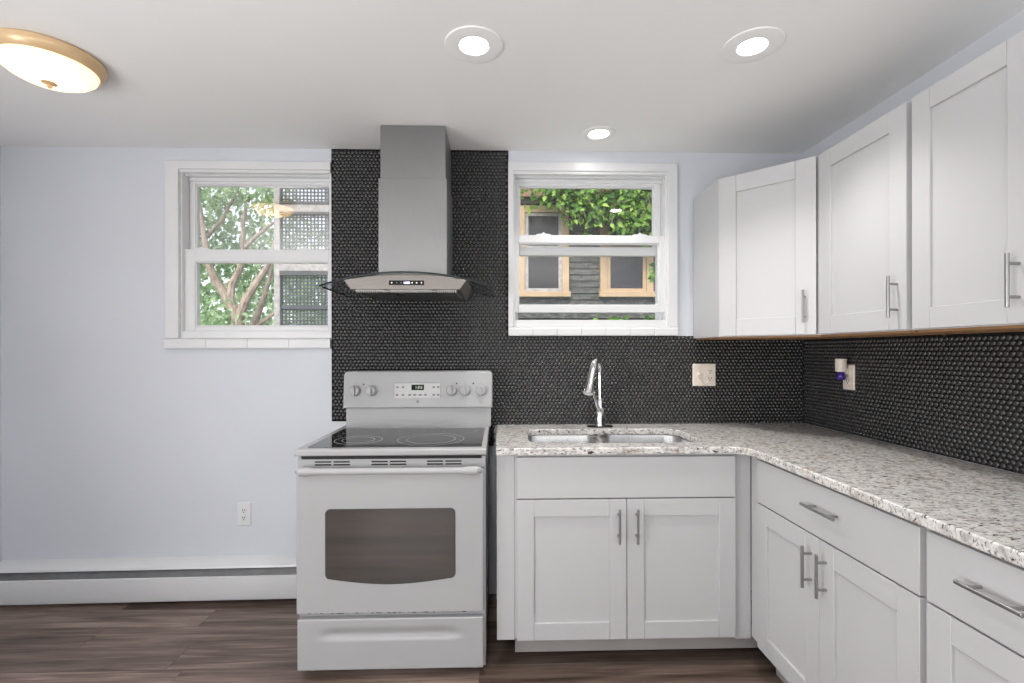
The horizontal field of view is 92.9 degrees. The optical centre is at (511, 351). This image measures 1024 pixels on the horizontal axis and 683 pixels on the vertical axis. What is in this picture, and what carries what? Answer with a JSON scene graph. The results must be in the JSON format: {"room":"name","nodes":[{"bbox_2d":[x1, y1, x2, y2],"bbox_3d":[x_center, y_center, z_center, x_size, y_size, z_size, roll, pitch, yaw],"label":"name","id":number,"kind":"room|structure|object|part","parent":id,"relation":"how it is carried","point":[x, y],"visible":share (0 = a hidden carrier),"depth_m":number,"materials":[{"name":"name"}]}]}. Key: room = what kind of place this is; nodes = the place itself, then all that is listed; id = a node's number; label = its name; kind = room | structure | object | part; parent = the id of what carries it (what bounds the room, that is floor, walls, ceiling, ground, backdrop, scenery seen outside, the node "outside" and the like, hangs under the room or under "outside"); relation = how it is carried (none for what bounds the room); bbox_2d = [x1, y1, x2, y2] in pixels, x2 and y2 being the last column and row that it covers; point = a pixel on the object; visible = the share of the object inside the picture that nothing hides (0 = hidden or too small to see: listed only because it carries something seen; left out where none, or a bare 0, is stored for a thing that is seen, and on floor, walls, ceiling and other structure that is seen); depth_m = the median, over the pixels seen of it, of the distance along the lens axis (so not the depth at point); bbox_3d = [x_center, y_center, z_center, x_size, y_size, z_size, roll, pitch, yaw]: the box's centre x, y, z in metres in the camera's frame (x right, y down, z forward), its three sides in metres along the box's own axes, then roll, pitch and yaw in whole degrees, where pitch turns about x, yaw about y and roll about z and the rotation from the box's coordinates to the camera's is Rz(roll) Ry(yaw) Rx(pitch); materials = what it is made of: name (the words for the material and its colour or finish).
{"room":"kitchen","nodes":[
{"label":"kitchen","id":0,"kind":"room"},
{"bbox_2d":[0,146,1,561],"bbox_3d":[-2.665,0.118,-0.208,0.120,2.390,5.528,0,0,-2],"label":"wall","id":1,"kind":"structure","parent":0,"point":[0,146],"depth_m":2.55,"materials":[{"name":"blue paint"}]},
{"bbox_2d":[0,590,783,682],"bbox_3d":[-0.466,1.350,-0.149,4.477,0.080,5.728,0,0,-2],"label":"floor","id":2,"kind":"structure","parent":0,"point":[215,641],"depth_m":2.08,"materials":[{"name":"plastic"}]},
{"bbox_2d":[294,370,492,670],"bbox_3d":[-0.482,0.706,2.241,0.777,1.207,0.693,0,0,-2],"label":"electric range","id":3,"kind":"object","parent":2,"relation":"on","point":[392,503],"visible":1,"depth_m":1.95,"materials":[{"name":"white metal"}]},
{"bbox_3d":[-0.801,0.202,2.475,0.057,0.057,0.036,0,0,-2],"label":"knob","id":4,"kind":"part","parent":3,"relation":"part of","materials":[{"name":"white ceramic"}]},
{"bbox_3d":[-0.719,0.202,2.478,0.057,0.057,0.036,0,0,-2],"label":"knob","id":5,"kind":"part","parent":3,"relation":"part of","materials":[{"name":"white ceramic"}]},
{"bbox_3d":[-0.485,0.474,1.924,0.732,0.042,0.058,0,0,-2],"label":"door handle","id":6,"kind":"part","parent":3,"relation":"part of","materials":[{"name":"white metal"}]},
{"bbox_3d":[-0.487,0.760,1.960,0.744,0.576,0.030,0,0,-2],"label":"oven door","id":7,"kind":"part","parent":3,"relation":"part of","materials":[{"name":"metal"}]},
{"bbox_3d":[-0.484,1.168,1.958,0.739,0.203,0.030,0,0,-2],"label":"storage drawer","id":8,"kind":"part","parent":3,"relation":"part of","materials":[{"name":"white metal"}]},
{"bbox_3d":[-0.491,0.403,2.262,0.760,0.027,0.652,0,0,-2],"label":"cooktop frame","id":9,"kind":"part","parent":3,"relation":"part of","materials":[{"name":"white metal"}]},
{"bbox_2d":[308,428,484,447],"bbox_3d":[-0.483,0.390,2.220,0.706,0.004,0.484,0,0,-2],"label":"glass cooktop","id":10,"kind":"object","parent":3,"relation":"in","point":[343,437],"depth_m":2.17,"materials":[{"name":"glass"}]},
{"bbox_3d":[-0.486,0.200,2.502,0.239,0.077,0.010,0,0,-2],"label":"control panel","id":11,"kind":"part","parent":3,"relation":"part of","materials":[{"name":"white plastic"}]},
{"bbox_3d":[-0.310,0.202,2.489,0.057,0.057,0.036,0,0,-2],"label":"knob","id":12,"kind":"part","parent":3,"relation":"part of","materials":[{"name":"white ceramic"}]},
{"bbox_3d":[-0.241,0.201,2.490,0.057,0.057,0.036,0,0,-2],"label":"knob","id":13,"kind":"part","parent":3,"relation":"part of","materials":[{"name":"white ceramic"}]},
{"bbox_3d":[-0.159,0.201,2.493,0.057,0.057,0.036,0,0,-2],"label":"knob","id":14,"kind":"part","parent":3,"relation":"part of","materials":[{"name":"white ceramic"}]},
{"bbox_2d":[497,435,756,651],"bbox_3d":[0.492,0.856,2.303,1.125,0.861,0.654,0,0,-2],"label":"base cabinet","id":15,"kind":"object","parent":2,"relation":"on","point":[641,551],"visible":0.89,"depth_m":2.02,"materials":[{"name":"white paint"}]},
{"bbox_3d":[0.247,0.901,2.016,0.454,0.579,0.020,0,0,-2],"label":"door","id":16,"kind":"part","parent":15,"relation":"part of","materials":[{"name":"white paint"}]},
{"bbox_3d":[0.438,0.716,1.994,0.010,0.140,0.039,0,0,-2],"label":"bar handle","id":17,"kind":"part","parent":15,"relation":"part of","materials":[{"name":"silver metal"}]},
{"bbox_3d":[0.475,0.521,2.022,0.910,0.170,0.020,0,0,-2],"label":"false drawer","id":18,"kind":"part","parent":15,"relation":"part of","materials":[{"name":"white paint"}]},
{"bbox_3d":[0.513,0.716,1.996,0.010,0.140,0.039,0,0,-2],"label":"bar handle","id":19,"kind":"part","parent":15,"relation":"part of","materials":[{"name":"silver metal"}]},
{"bbox_3d":[0.703,0.900,2.029,0.454,0.579,0.020,0,0,-2],"label":"door","id":20,"kind":"part","parent":15,"relation":"part of","materials":[{"name":"white paint"}]},
{"bbox_2d":[496,423,1023,567],"bbox_3d":[0.780,0.409,1.723,1.677,0.030,1.843,0,0,-2],"label":"countertop","id":21,"kind":"structure","parent":15,"relation":"on","point":[980,507],"depth_m":1.67,"materials":[{"name":"stone"}]},
{"bbox_2d":[583,358,612,427],"bbox_3d":[0.410,0.215,2.484,0.119,0.358,0.266,0,0,40],"label":"kitchen faucet","id":22,"kind":"object","parent":21,"relation":"on","point":[595,364],"visible":1,"depth_m":2.52,"materials":[{"name":"silver metal"}]},
{"bbox_3d":[0.434,0.259,2.511,0.075,0.114,0.022,0,0,-43],"label":"lever","id":23,"kind":"part","parent":22,"relation":"part of","materials":[{"name":"silver metal"}]},
{"bbox_3d":[0.459,0.392,2.543,0.136,0.005,0.056,0,0,-2],"label":"plate","id":24,"kind":"part","parent":22,"relation":"part of","materials":[{"name":"black plastic"}]},
{"bbox_2d":[528,434,689,442],"bbox_3d":[0.454,0.527,2.283,0.812,0.206,0.424,0,0,-2],"label":"sink","id":25,"kind":"object","parent":21,"relation":"in","point":[643,438],"visible":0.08,"depth_m":2.48,"materials":[{"name":"silver metal"}]},
{"bbox_3d":[0.239,0.528,2.277,0.382,0.206,0.424,0,0,-2],"label":"bowl","id":26,"kind":"part","parent":25,"relation":"part of","materials":[{"name":"silver metal"}]},
{"bbox_3d":[0.643,0.527,2.288,0.432,0.206,0.424,0,0,-2],"label":"bowl","id":27,"kind":"part","parent":25,"relation":"part of","materials":[{"name":"silver metal"}]},
{"bbox_2d":[751,456,929,682],"bbox_3d":[1.286,0.865,1.627,0.654,0.883,0.849,0,0,-2],"label":"base cabinet","id":28,"kind":"object","parent":2,"relation":"on","point":[839,580],"visible":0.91,"depth_m":1.52,"materials":[{"name":"white paint"}]},
{"bbox_3d":[1.002,0.900,1.774,0.020,0.579,0.378,0,0,-2],"label":"door","id":29,"kind":"part","parent":28,"relation":"part of","materials":[{"name":"white paint"}]},
{"bbox_3d":[0.978,0.715,1.618,0.039,0.140,0.010,0,0,-2],"label":"bar handle","id":30,"kind":"part","parent":28,"relation":"part of","materials":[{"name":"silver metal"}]},
{"bbox_3d":[0.980,0.508,1.547,0.039,0.010,0.160,0,0,-2],"label":"bar handle","id":31,"kind":"part","parent":28,"relation":"part of","materials":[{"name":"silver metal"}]},
{"bbox_3d":[0.980,0.715,1.546,0.039,0.140,0.010,0,0,-2],"label":"bar handle","id":32,"kind":"part","parent":28,"relation":"part of","materials":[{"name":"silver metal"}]},
{"bbox_3d":[1.007,0.520,1.583,0.020,0.170,0.759,0,0,-2],"label":"drawer","id":33,"kind":"part","parent":28,"relation":"part of","materials":[{"name":"white paint"}]},
{"bbox_3d":[1.012,0.900,1.393,0.020,0.579,0.378,0,0,-2],"label":"door","id":34,"kind":"part","parent":28,"relation":"part of","materials":[{"name":"white paint"}]},
{"bbox_2d":[927,530,1023,682],"bbox_3d":[1.303,0.865,1.011,0.654,0.883,0.380,0,0,-2],"label":"base cabinet","id":35,"kind":"object","parent":2,"relation":"on","point":[975,606],"visible":0.86,"depth_m":1.07,"materials":[{"name":"white paint"}]},
{"bbox_3d":[1.023,0.900,1.004,0.020,0.579,0.362,0,0,-2],"label":"door","id":36,"kind":"part","parent":35,"relation":"part of","materials":[{"name":"white paint"}]},
{"bbox_3d":[0.995,0.508,1.006,0.039,0.010,0.140,0,0,-2],"label":"bar handle","id":37,"kind":"part","parent":35,"relation":"part of","materials":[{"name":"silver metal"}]},
{"bbox_2d":[1,146,802,593],"bbox_3d":[-0.544,0.115,2.694,4.517,2.390,0.160,0,0,-2],"label":"wall","id":38,"kind":"structure","parent":0,"point":[117,443],"depth_m":2.58,"materials":[{"name":"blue paint"}]},
{"bbox_2d":[0,554,296,604],"bbox_3d":[-1.783,1.190,2.544,1.770,0.206,0.071,-1,0,-2],"label":"baseboard heater","id":39,"kind":"object","parent":38,"relation":"attached to","point":[269,576],"visible":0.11,"depth_m":2.52,"materials":[{"name":"white paint"}]},
{"bbox_2d":[0,554,296,572],"bbox_3d":[-1.883,1.190,2.546,1.570,0.204,0.063,-1,0,-2],"label":"cover","id":40,"kind":"object","parent":39,"relation":"attached to","point":[269,563],"depth_m":2.54,"materials":[{"name":"white metal"}]},
{"bbox_3d":[-1.784,1.231,2.515,1.766,0.124,0.012,-1,0,-2],"label":"panel","id":41,"kind":"part","parent":39,"relation":"part of","materials":[{"name":"white paint"}]},
{"bbox_2d":[237,502,250,525],"bbox_3d":[-1.423,0.865,2.586,0.070,0.122,0.009,0,0,-2],"label":"wall outlet","id":42,"kind":"object","parent":38,"relation":"attached to","point":[243,508],"visible":1,"depth_m":2.58,"materials":[{"name":"white paint"}]},
{"bbox_2d":[241,508,246,520],"bbox_3d":[-1.423,0.865,2.584,0.033,0.068,0.005,0,0,-2],"label":"receptacle","id":43,"kind":"object","parent":42,"relation":"attached to","point":[243,510],"depth_m":2.58,"materials":[{"name":"white paint"}]},
{"bbox_2d":[164,160,331,348],"bbox_3d":[-1.398,-0.509,2.650,0.864,0.992,0.172,0,0,-2],"label":"window","id":44,"kind":"structure","parent":38,"relation":"in","point":[184,255],"depth_m":2.60,"materials":[{"name":"white paint"}]},
{"bbox_3d":[-1.364,-0.317,2.631,0.787,0.457,0.034,0,0,-2],"label":"sash","id":45,"kind":"part","parent":44,"relation":"part of","materials":[{"name":"white plastic"}]},
{"bbox_3d":[-1.360,-0.715,2.669,0.779,0.452,0.034,0,0,-2],"label":"sash","id":46,"kind":"part","parent":44,"relation":"part of","materials":[{"name":"white plastic"}]},
{"bbox_2d":[319,125,493,300],"bbox_3d":[-0.471,-0.667,2.348,0.764,0.821,0.509,0,0,-2],"label":"range hood","id":47,"kind":"object","parent":38,"relation":"attached to","point":[415,233],"visible":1,"depth_m":2.32,"materials":[{"name":"silver metal"}]},
{"bbox_2d":[344,274,471,300],"bbox_3d":[-0.470,-0.301,2.351,0.531,0.066,0.475,0,0,-2],"label":"hood","id":48,"kind":"object","parent":47,"relation":"attached to","point":[393,287],"depth_m":2.12,"materials":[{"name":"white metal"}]},
{"bbox_2d":[331,149,802,445],"bbox_3d":[0.318,-0.286,2.633,2.562,1.590,0.008,0,0,-2],"label":"tile backsplash","id":49,"kind":"structure","parent":38,"relation":"attached to","point":[537,380],"depth_m":2.62,"materials":[{"name":"black tile"}]},
{"bbox_2d":[692,364,715,385],"bbox_3d":[1.044,0.129,2.638,0.126,0.121,0.022,0,0,-2],"label":"wall outlet","id":50,"kind":"object","parent":49,"relation":"attached to","point":[702,374],"visible":1,"depth_m":2.64,"materials":[{"name":"beige plastic"}]},
{"bbox_2d":[707,369,712,380],"bbox_3d":[1.075,0.129,2.644,0.033,0.068,0.005,0,0,-2],"label":"receptacle","id":51,"kind":"object","parent":50,"relation":"attached to","point":[709,371],"depth_m":2.64,"materials":[{"name":"beige plastic"}]},
{"bbox_2d":[508,162,677,335],"bbox_3d":[0.436,-0.550,2.700,0.917,0.934,0.172,0,0,-2],"label":"window","id":52,"kind":"structure","parent":38,"relation":"in","point":[661,178],"depth_m":2.65,"materials":[{"name":"white paint"}]},
{"bbox_3d":[0.419,-0.739,2.717,0.814,0.417,0.034,0,0,-2],"label":"sash","id":53,"kind":"part","parent":52,"relation":"part of","materials":[{"name":"white plastic"}]},
{"bbox_3d":[0.425,-0.423,2.679,0.836,0.422,0.034,0,0,-2],"label":"sash","id":54,"kind":"part","parent":52,"relation":"part of","materials":[{"name":"white plastic"}]},
{"bbox_2d":[693,156,865,339],"bbox_3d":[1.291,-0.445,2.353,0.604,0.767,0.602,0,0,-2],"label":"upper cabinet","id":55,"kind":"object","parent":38,"relation":"attached to","point":[756,233],"visible":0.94,"depth_m":2.21,"materials":[{"name":"white paint"}]},
{"bbox_3d":[1.142,-0.447,2.196,0.402,0.751,0.020,0,0,43],"label":"door","id":56,"kind":"part","parent":55,"relation":"part of","materials":[{"name":"white paint"}]},
{"bbox_3d":[1.294,-0.065,2.354,0.580,0.008,0.580,0,0,-2],"label":"panel","id":57,"kind":"part","parent":55,"relation":"part of","materials":[{"name":"brown wood"}]},
{"bbox_3d":[1.239,-0.190,2.067,0.010,0.140,0.039,0,0,43],"label":"bar handle","id":58,"kind":"part","parent":55,"relation":"part of","materials":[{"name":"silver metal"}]},
{"bbox_2d":[0,0,1023,153],"bbox_3d":[-0.470,-1.140,-0.129,4.517,0.120,5.808,0,0,-2],"label":"ceiling","id":59,"kind":"structure","parent":0,"point":[255,74],"depth_m":1.89,"materials":[{"name":"paint"}]},
{"bbox_2d":[0,28,107,92],"bbox_3d":[-1.692,-1.020,1.781,0.332,0.117,0.332,0,0,-2],"label":"flush light","id":60,"kind":"object","parent":59,"relation":"attached to","point":[45,61],"visible":1,"depth_m":1.71,"materials":[{"name":"white glass"}]},
{"bbox_3d":[-1.692,-1.010,1.781,0.284,0.058,0.284,0,0,-2],"label":"lamp shade","id":61,"kind":"part","parent":60,"relation":"part of","materials":[{"name":"white glass"}]},
{"bbox_2d":[445,25,502,62],"bbox_3d":[-0.134,-1.077,1.717,0.206,0.008,0.206,0,0,-2],"label":"recessed light","id":62,"kind":"object","parent":59,"relation":"in","point":[469,43],"visible":1,"depth_m":1.71,"materials":[{"name":"paint"}]},
{"bbox_2d":[582,126,615,140],"bbox_3d":[0.430,-1.078,2.417,0.164,0.008,0.164,0,0,-2],"label":"recessed light","id":63,"kind":"object","parent":59,"relation":"in","point":[596,133],"visible":1,"depth_m":2.41,"materials":[{"name":"paint"}]},
{"bbox_2d":[721,26,785,63],"bbox_3d":[0.850,-1.079,1.724,0.206,0.008,0.206,0,0,-2],"label":"recessed light","id":64,"kind":"object","parent":59,"relation":"in","point":[757,43],"visible":1,"depth_m":1.71,"materials":[{"name":"paint"}]},
{"bbox_2d":[803,10,1023,474],"bbox_3d":[1.730,0.111,-0.089,0.120,2.390,5.528,0,0,-2],"label":"wall","id":65,"kind":"structure","parent":0,"point":[1014,25],"depth_m":1.89,"materials":[{"name":"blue paint"}]},
{"bbox_2d":[819,100,998,336],"bbox_3d":[1.431,-0.445,1.828,0.352,0.767,0.458,0,0,-2],"label":"upper cabinet","id":66,"kind":"object","parent":65,"relation":"attached to","point":[865,179],"visible":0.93,"depth_m":1.78,"materials":[{"name":"white paint"}]},
{"bbox_3d":[1.303,-0.448,1.824,0.020,0.751,0.439,0,0,-2],"label":"door","id":67,"kind":"part","parent":66,"relation":"part of","materials":[{"name":"white paint"}]},
{"bbox_3d":[1.280,-0.183,1.640,0.039,0.140,0.010,0,0,-2],"label":"bar handle","id":68,"kind":"part","parent":66,"relation":"part of","materials":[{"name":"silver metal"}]},
{"bbox_3d":[1.460,-0.066,1.828,0.286,0.008,0.447,0,0,-2],"label":"panel","id":69,"kind":"part","parent":66,"relation":"part of","materials":[{"name":"brown wood"}]},
{"bbox_2d":[803,332,1023,473],"bbox_3d":[1.616,0.162,1.747,0.008,0.458,1.834,0,0,-2],"label":"tile backsplash","id":70,"kind":"structure","parent":65,"relation":"attached to","point":[958,396],"depth_m":1.88,"materials":[{"name":"black tile"}]},
{"bbox_2d":[843,365,854,389],"bbox_3d":[1.593,0.123,2.307,0.009,0.119,0.074,0,0,-2],"label":"wall outlet","id":71,"kind":"object","parent":70,"relation":"attached to","point":[849,382],"visible":0.87,"depth_m":2.29,"materials":[{"name":"beige plastic"}]},
{"bbox_2d":[835,359,848,379],"bbox_3d":[1.562,0.086,2.311,0.054,0.101,0.051,0,0,-2],"label":"air freshener","id":72,"kind":"object","parent":71,"relation":"attached to","point":[841,368],"visible":1,"depth_m":2.29,"materials":[{"name":"beige plastic"}]},
{"bbox_2d":[836,372,845,379],"bbox_3d":[1.561,0.117,2.311,0.040,0.038,0.040,0,0,-2],"label":"oil bottle","id":73,"kind":"object","parent":72,"relation":"on","point":[840,375],"depth_m":2.30,"materials":[{"name":"purple glass"}]},
{"bbox_2d":[845,370,850,383],"bbox_3d":[1.591,0.123,2.307,0.005,0.068,0.033,0,0,-2],"label":"receptacle","id":74,"kind":"object","parent":71,"relation":"attached to","point":[848,376],"depth_m":2.30,"materials":[{"name":"beige plastic"}]},
{"bbox_2d":[912,30,1023,331],"bbox_3d":[1.443,-0.445,1.406,0.352,0.767,0.382,0,0,-2],"label":"upper cabinet","id":75,"kind":"object","parent":65,"relation":"attached to","point":[968,126],"visible":1,"depth_m":1.39,"materials":[{"name":"white paint"}]},
{"bbox_3d":[1.472,-0.066,1.407,0.286,0.008,0.371,0,0,-2],"label":"panel","id":76,"kind":"part","parent":75,"relation":"part of","materials":[{"name":"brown wood"}]},
{"bbox_3d":[1.291,-0.183,1.256,0.039,0.140,0.010,0,0,-2],"label":"bar handle","id":77,"kind":"part","parent":75,"relation":"part of","materials":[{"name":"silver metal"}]},
{"label":"outside","id":78,"kind":"structure","parent":0,"visible":0},
{"bbox_3d":[-0.438,2.160,16.393,28.000,0.100,27.202,0,0,-2],"label":"ground","id":79,"kind":"structure","parent":78,"visible":0},
{"bbox_2d":[200,234,268,324],"bbox_3d":[-7.918,-0.458,11.959,3.564,5.211,3.555,0,0,-2],"label":"tree","id":80,"kind":"object","parent":79,"relation":"on","point":[237,290],"visible":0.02,"depth_m":12.05,"materials":[{"name":"green plant"}]},
{"bbox_2d":[200,187,315,324],"bbox_3d":[-4.974,-0.647,8.647,3.100,5.481,2.967,0,0,29],"label":"tree","id":81,"kind":"object","parent":79,"relation":"on","point":[236,313],"visible":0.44,"depth_m":8.42,"materials":[{"name":"green plant"}]},
{"bbox_2d":[230,215,324,324],"bbox_3d":[-7.420,-1.274,16.841,4.515,6.841,4.437,0,0,-2],"label":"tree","id":82,"kind":"object","parent":79,"relation":"on","point":[270,220],"visible":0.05,"depth_m":16.36,"materials":[{"name":"green plant"}]},
{"bbox_2d":[263,276,324,324],"bbox_3d":[-4.651,-0.065,11.885,2.860,4.416,2.838,0,0,-2],"label":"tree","id":83,"kind":"object","parent":79,"relation":"on","point":[270,320],"visible":0.04,"depth_m":11.30,"materials":[{"name":"green plant"}]},
{"bbox_2d":[274,188,328,324],"bbox_3d":[-2.638,-0.487,7.252,0.996,5.200,1.760,0,0,-2],"label":"lattice porch","id":84,"kind":"object","parent":79,"relation":"on","point":[285,209],"visible":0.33,"depth_m":6.42,"materials":[{"name":"white paint"}]},
{"bbox_3d":[-3.077,-0.486,6.425,0.074,5.200,0.110,0,0,-2],"label":"post","id":85,"kind":"part","parent":84,"relation":"part of","materials":[{"name":"white paint"}]},
{"bbox_3d":[-2.579,-1.022,6.418,0.922,0.057,0.090,0,0,-2],"label":"dark rail","id":86,"kind":"part","parent":84,"relation":"part of","materials":[{"name":"grey wood"}]},
{"bbox_3d":[-2.580,-1.103,6.423,0.922,0.100,0.080,0,0,-2],"label":"rail","id":87,"kind":"part","parent":84,"relation":"part of","materials":[{"name":"white paint"}]},
{"bbox_3d":[-2.581,-1.809,6.418,0.922,0.031,0.090,0,0,-2],"label":"dark rail","id":88,"kind":"part","parent":84,"relation":"part of","materials":[{"name":"grey wood"}]},
{"bbox_3d":[-2.581,-1.946,6.418,0.922,0.035,0.090,0,0,-2],"label":"dark rail","id":89,"kind":"part","parent":84,"relation":"part of","materials":[{"name":"grey wood"}]},
{"bbox_3d":[-2.581,-1.877,6.423,0.922,0.100,0.080,0,0,-2],"label":"rail","id":90,"kind":"part","parent":84,"relation":"part of","materials":[{"name":"white paint"}]},
{"bbox_2d":[518,189,654,319],"bbox_3d":[1.810,-0.740,8.032,6.731,5.708,1.440,0,0,-2],"label":"neighbor house","id":91,"kind":"structure","parent":79,"relation":"on","point":[543,280],"depth_m":7.49,"materials":[{"name":"grey wood"}]},
{"bbox_3d":[0.481,-1.516,7.486,0.571,1.216,0.060,0,0,-2],"label":"window sash","id":92,"kind":"part","parent":91,"relation":"part of","materials":[{"name":"white paint"}]},
{"bbox_3d":[0.482,-1.529,7.456,0.821,1.401,0.120,0,0,-2],"label":"window trim","id":93,"kind":"part","parent":91,"relation":"part of","materials":[{"name":"beige paint"}]},
{"bbox_2d":[520,189,651,246],"bbox_3d":[1.622,-2.131,7.128,3.086,1.361,0.598,0,0,-2],"label":"tree","id":94,"kind":"object","parent":91,"relation":"hanging from","point":[616,206],"visible":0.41,"depth_m":7.04,"materials":[{"name":"green plant"}]},
{"bbox_3d":[1.763,-1.531,7.490,0.859,1.401,0.120,0,0,-2],"label":"window trim","id":95,"kind":"part","parent":91,"relation":"part of","materials":[{"name":"beige paint"}]},
{"bbox_3d":[1.762,-1.518,7.520,0.609,1.216,0.060,0,0,-2],"label":"window sash","id":96,"kind":"part","parent":91,"relation":"part of","materials":[{"name":"beige paint"}]},
{"bbox_2d":[593,314,653,319],"bbox_3d":[0.873,0.861,4.914,1.517,2.534,0.695,0,0,-2],"label":"shrub","id":97,"kind":"object","parent":79,"relation":"on","point":[646,316],"visible":0.02,"depth_m":4.87,"materials":[{"name":"green plant"}]},
{"bbox_2d":[647,262,654,282],"bbox_3d":[1.693,0.528,5.620,0.258,3.196,0.158,0,0,13],"label":"sapling","id":98,"kind":"object","parent":79,"relation":"on","point":[652,274],"visible":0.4,"depth_m":5.66,"materials":[{"name":"green plant"}]}
]}

